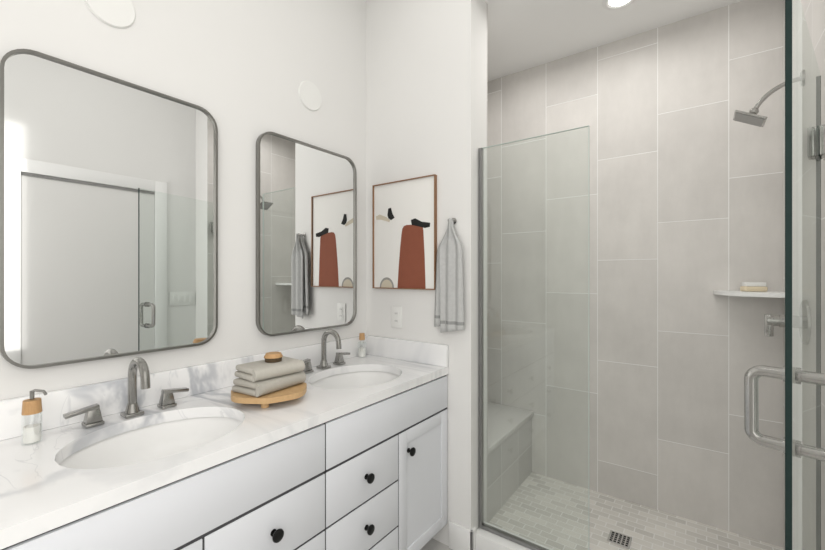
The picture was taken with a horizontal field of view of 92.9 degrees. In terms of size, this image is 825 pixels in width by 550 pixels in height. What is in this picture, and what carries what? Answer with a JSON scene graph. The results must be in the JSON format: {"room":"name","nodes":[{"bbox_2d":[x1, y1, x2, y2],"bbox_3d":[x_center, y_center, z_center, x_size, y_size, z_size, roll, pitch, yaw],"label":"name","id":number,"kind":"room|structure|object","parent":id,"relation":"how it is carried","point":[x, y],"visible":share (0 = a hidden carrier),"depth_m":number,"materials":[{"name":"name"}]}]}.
{"room":"bathroom","nodes":[
{"label":"bathroom","id":0,"kind":"room"},
{"bbox_2d":[0,0,365,399],"bbox_3d":[-0.929,-0.180,1.481,0.120,3.050,4.135,0,0,36],"label":"wall","id":1,"kind":"structure","parent":0,"point":[239,71],"depth_m":1.63,"materials":[{"name":"paint"}]},
{"bbox_2d":[0,49,217,368],"bbox_3d":[-0.958,-0.188,1.319,0.023,0.915,0.600,0,0,36],"label":"mirror","id":2,"kind":"object","parent":1,"relation":"attached to","point":[108,216],"visible":0.94,"depth_m":1.26,"materials":[{"name":"silver metal"}]},
{"bbox_2d":[85,0,135,28],"bbox_3d":[-0.992,-0.891,1.288,0.006,0.144,0.144,0,0,36],"label":"mount","id":3,"kind":"object","parent":1,"relation":"attached to","point":[119,14],"visible":1,"depth_m":1.29,"materials":[{"name":"plastic"}]},
{"bbox_2d":[0,335,367,440],"bbox_3d":[-0.735,0.401,1.625,0.020,0.107,1.598,0,0,36],"label":"backsplash","id":4,"kind":"structure","parent":1,"relation":"attached to","point":[208,377],"depth_m":1.29,"materials":[{"name":"white stone"}]},
{"bbox_2d":[256,132,356,335],"bbox_3d":[-0.498,-0.183,1.946,0.023,0.915,0.600,0,0,36],"label":"mirror","id":5,"kind":"object","parent":1,"relation":"attached to","point":[306,237],"visible":1,"depth_m":1.90,"materials":[{"name":"silver metal"}]},
{"bbox_2d":[298,80,321,110],"bbox_3d":[-0.506,-0.891,1.949,0.006,0.144,0.144,0,0,36],"label":"mount","id":6,"kind":"object","parent":1,"relation":"attached to","point":[310,95],"visible":1,"depth_m":1.95,"materials":[{"name":"plastic"}]},
{"bbox_2d":[366,0,486,549],"bbox_3d":[0.057,-0.180,2.135,0.696,3.050,0.184,0,0,36],"label":"wall","id":7,"kind":"structure","parent":0,"point":[426,87],"depth_m":1.98,"materials":[{"name":"paint"}]},
{"bbox_2d":[391,306,401,327],"bbox_3d":[-0.087,0.230,2.138,0.072,0.116,0.008,0,0,36],"label":"electrical outlet plate","id":8,"kind":"object","parent":7,"relation":"attached to","point":[396,317],"visible":1,"depth_m":2.13,"materials":[{"name":"plastic"}]},
{"bbox_2d":[372,174,436,289],"bbox_3d":[-0.051,-0.216,2.103,0.420,0.582,0.021,0,0,36],"label":"framed artwork","id":9,"kind":"object","parent":7,"relation":"attached to","point":[404,234],"visible":0.92,"depth_m":2.09,"materials":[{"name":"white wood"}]},
{"bbox_2d":[368,335,447,368],"bbox_3d":[-0.042,0.401,2.096,0.537,0.107,0.020,0,0,36],"label":"backsplash","id":10,"kind":"structure","parent":7,"relation":"attached to","point":[424,353],"depth_m":2.06,"materials":[{"name":"white stone"}]},
{"bbox_2d":[434,218,463,332],"bbox_3d":[0.183,0.001,1.908,0.170,0.563,0.059,0,0,36],"label":"towel","id":11,"kind":"object","parent":7,"relation":"attached to","point":[449,303],"visible":1,"depth_m":1.88,"materials":[{"name":"grey fabric"}]},
{"bbox_2d":[487,4,487,521],"bbox_3d":[0.113,-0.025,2.214,0.672,2.740,0.010,0,0,36],"label":"tiled wall","id":12,"kind":"structure","parent":7,"relation":"attached to","point":[487,259],"depth_m":2.02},
{"bbox_2d":[476,522,553,549],"bbox_3d":[0.819,1.295,1.580,1.216,0.100,0.115,0,0,36],"label":"sill","id":13,"kind":"structure","parent":7,"relation":"attached to","point":[486,540],"depth_m":1.85,"materials":[{"name":"stone"}]},
{"bbox_2d":[478,125,588,549],"bbox_3d":[0.535,0.309,1.792,0.507,1.870,0.022,0,0,36],"label":"glass panel","id":14,"kind":"object","parent":13,"relation":"on","point":[481,464],"visible":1,"depth_m":1.84,"materials":[{"name":"clear glass"}]},
{"bbox_2d":[420,472,783,549],"bbox_3d":[0.046,1.385,0.765,2.500,0.120,4.135,0,0,36],"label":"floor","id":15,"kind":"structure","parent":0,"point":[645,527],"depth_m":2.08,"materials":[{"name":"tile"}]},
{"bbox_2d":[0,357,448,549],"bbox_3d":[-0.507,0.918,1.458,0.583,0.854,1.597,0,0,36],"label":"bathroom vanity","id":16,"kind":"object","parent":15,"relation":"on","point":[347,450],"depth_m":1.23,"materials":[{"name":"paint"}]},
{"bbox_2d":[12,357,435,516],"bbox_3d":[-0.518,0.473,1.466,0.558,0.035,1.598,0,0,36],"label":"countertop","id":17,"kind":"structure","parent":16,"relation":"on","point":[77,492],"depth_m":1.10,"materials":[{"name":"white stone"}]},
{"bbox_2d":[21,389,46,445],"bbox_3d":[-1.020,0.381,1.055,0.072,0.145,0.043,0,0,36],"label":"soap dispenser","id":18,"kind":"object","parent":17,"relation":"on","point":[31,406],"visible":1,"depth_m":1.05,"materials":[{"name":"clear glass"}]},
{"bbox_2d":[60,357,191,428],"bbox_3d":[-0.869,0.357,1.242,0.145,0.195,0.340,0,0,36],"label":"faucet","id":19,"kind":"object","parent":17,"relation":"on","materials":[{"name":"silver metal"}]},
{"bbox_2d":[56,409,247,476],"bbox_3d":[-0.726,0.557,1.136,0.387,0.158,0.476,0,0,36],"label":"sink","id":20,"kind":"object","parent":17,"relation":"in","point":[95,456],"depth_m":1.26,"materials":[{"name":"white ceramic"}]},
{"bbox_2d":[231,352,306,407],"bbox_3d":[-0.520,0.372,1.425,0.264,0.165,0.262,0,0,36],"label":"tray","id":21,"kind":"object","parent":17,"relation":"on","point":[274,377],"visible":1,"depth_m":1.37,"materials":[{"name":"brown wood"}]},
{"bbox_2d":[300,329,351,372],"bbox_3d":[-0.396,0.357,1.886,0.145,0.195,0.340,0,0,36],"label":"faucet","id":22,"kind":"object","parent":17,"relation":"on","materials":[{"name":"silver metal"}]},
{"bbox_2d":[312,365,399,392],"bbox_3d":[-0.252,0.557,1.781,0.387,0.158,0.476,0,0,36],"label":"sink","id":23,"kind":"object","parent":17,"relation":"in","point":[347,379],"depth_m":1.97,"materials":[{"name":"white ceramic"}]},
{"bbox_2d":[358,333,365,357],"bbox_3d":[-0.280,0.389,2.176,0.048,0.131,0.048,0,0,36],"label":"bottle","id":24,"kind":"object","parent":17,"relation":"on","point":[361,351],"visible":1,"depth_m":2.16,"materials":[{"name":"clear glass"}]},
{"bbox_2d":[488,402,533,522],"bbox_3d":[0.331,1.119,2.522,0.658,0.412,0.744,0,0,36],"label":"shower bench","id":25,"kind":"object","parent":15,"relation":"on","point":[515,437],"depth_m":2.36,"materials":[{"name":"tile"}]},
{"bbox_2d":[607,530,631,548],"bbox_3d":[1.037,1.323,1.963,0.100,0.004,0.100,0,0,36],"label":"floor drain","id":26,"kind":"object","parent":15,"relation":"on","point":[619,539],"visible":1,"depth_m":1.96,"materials":[{"name":"silver metal"}]},
{"bbox_2d":[485,0,742,80],"bbox_3d":[0.773,-1.550,2.093,1.900,0.310,0.934,0,0,36],"label":"ceiling","id":27,"kind":"structure","parent":0,"point":[524,34],"depth_m":2.18,"materials":[{"name":"paint"}]},
{"bbox_2d":[602,0,635,9],"bbox_3d":[1.049,-1.391,1.979,0.170,0.007,0.170,0,0,36],"label":"recessed light","id":28,"kind":"object","parent":27,"relation":"in","point":[613,4],"visible":1,"depth_m":2.01,"materials":[{"name":"paint"}]},
{"bbox_3d":[1.740,-0.180,1.382,0.500,3.050,0.935,0,0,36],"label":"wall","id":29,"kind":"structure","parent":0,"visible":0},
{"bbox_2d":[783,0,824,549],"bbox_3d":[1.531,-0.025,1.529,0.010,2.740,0.925,0,0,36],"label":"tile","id":30,"kind":"structure","parent":29,"relation":"attached to","point":[813,13],"depth_m":1.49,"materials":[{"name":"grey tile"}]},
{"bbox_2d":[733,70,804,126],"bbox_3d":[1.434,-0.705,1.584,0.210,0.179,0.112,0,0,36],"label":"shower head","id":31,"kind":"object","parent":30,"relation":"attached to","point":[751,117],"visible":0.9,"depth_m":1.59},
{"bbox_2d":[744,0,824,549],"bbox_3d":[1.019,0.304,1.046,0.242,1.858,0.686,0,0,36],"label":"shower door","id":32,"kind":"structure","parent":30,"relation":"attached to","point":[753,374],"depth_m":0.81,"materials":[{"name":"clear glass"}]},
{"bbox_2d":[792,0,820,549],"bbox_3d":[1.024,0.304,1.018,0.663,1.858,0.010,0,0,-40],"label":"glass","id":33,"kind":"object","parent":32,"relation":"attached to","point":[798,262],"visible":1,"depth_m":0.96,"materials":[{"name":"clear glass"}]},
{"bbox_2d":[764,300,810,344],"bbox_3d":[1.448,0.180,1.525,0.118,0.170,0.170,0,0,36],"label":"shower valve","id":34,"kind":"object","parent":30,"relation":"attached to","point":[771,321],"visible":0.6,"depth_m":1.52,"materials":[{"name":"silver metal"}]},
{"bbox_3d":[1.286,-0.180,2.369,2.400,3.050,0.120,0,0,36],"label":"wall","id":35,"kind":"structure","parent":0,"visible":0},
{"bbox_2d":[488,0,782,547],"bbox_3d":[1.046,-0.025,2.465,1.900,2.740,0.010,0,0,36],"label":"tile","id":36,"kind":"structure","parent":35,"relation":"attached to","point":[685,194],"depth_m":2.23,"materials":[{"name":"grey tile"}]},
{"bbox_2d":[713,282,792,297],"bbox_3d":[1.617,0.068,1.883,0.270,0.064,0.250,0,0,36],"label":"corner shelf","id":37,"kind":"object","parent":35,"relation":"attached to","point":[753,289],"visible":1,"depth_m":1.88,"materials":[{"name":"stone"}]}
]}

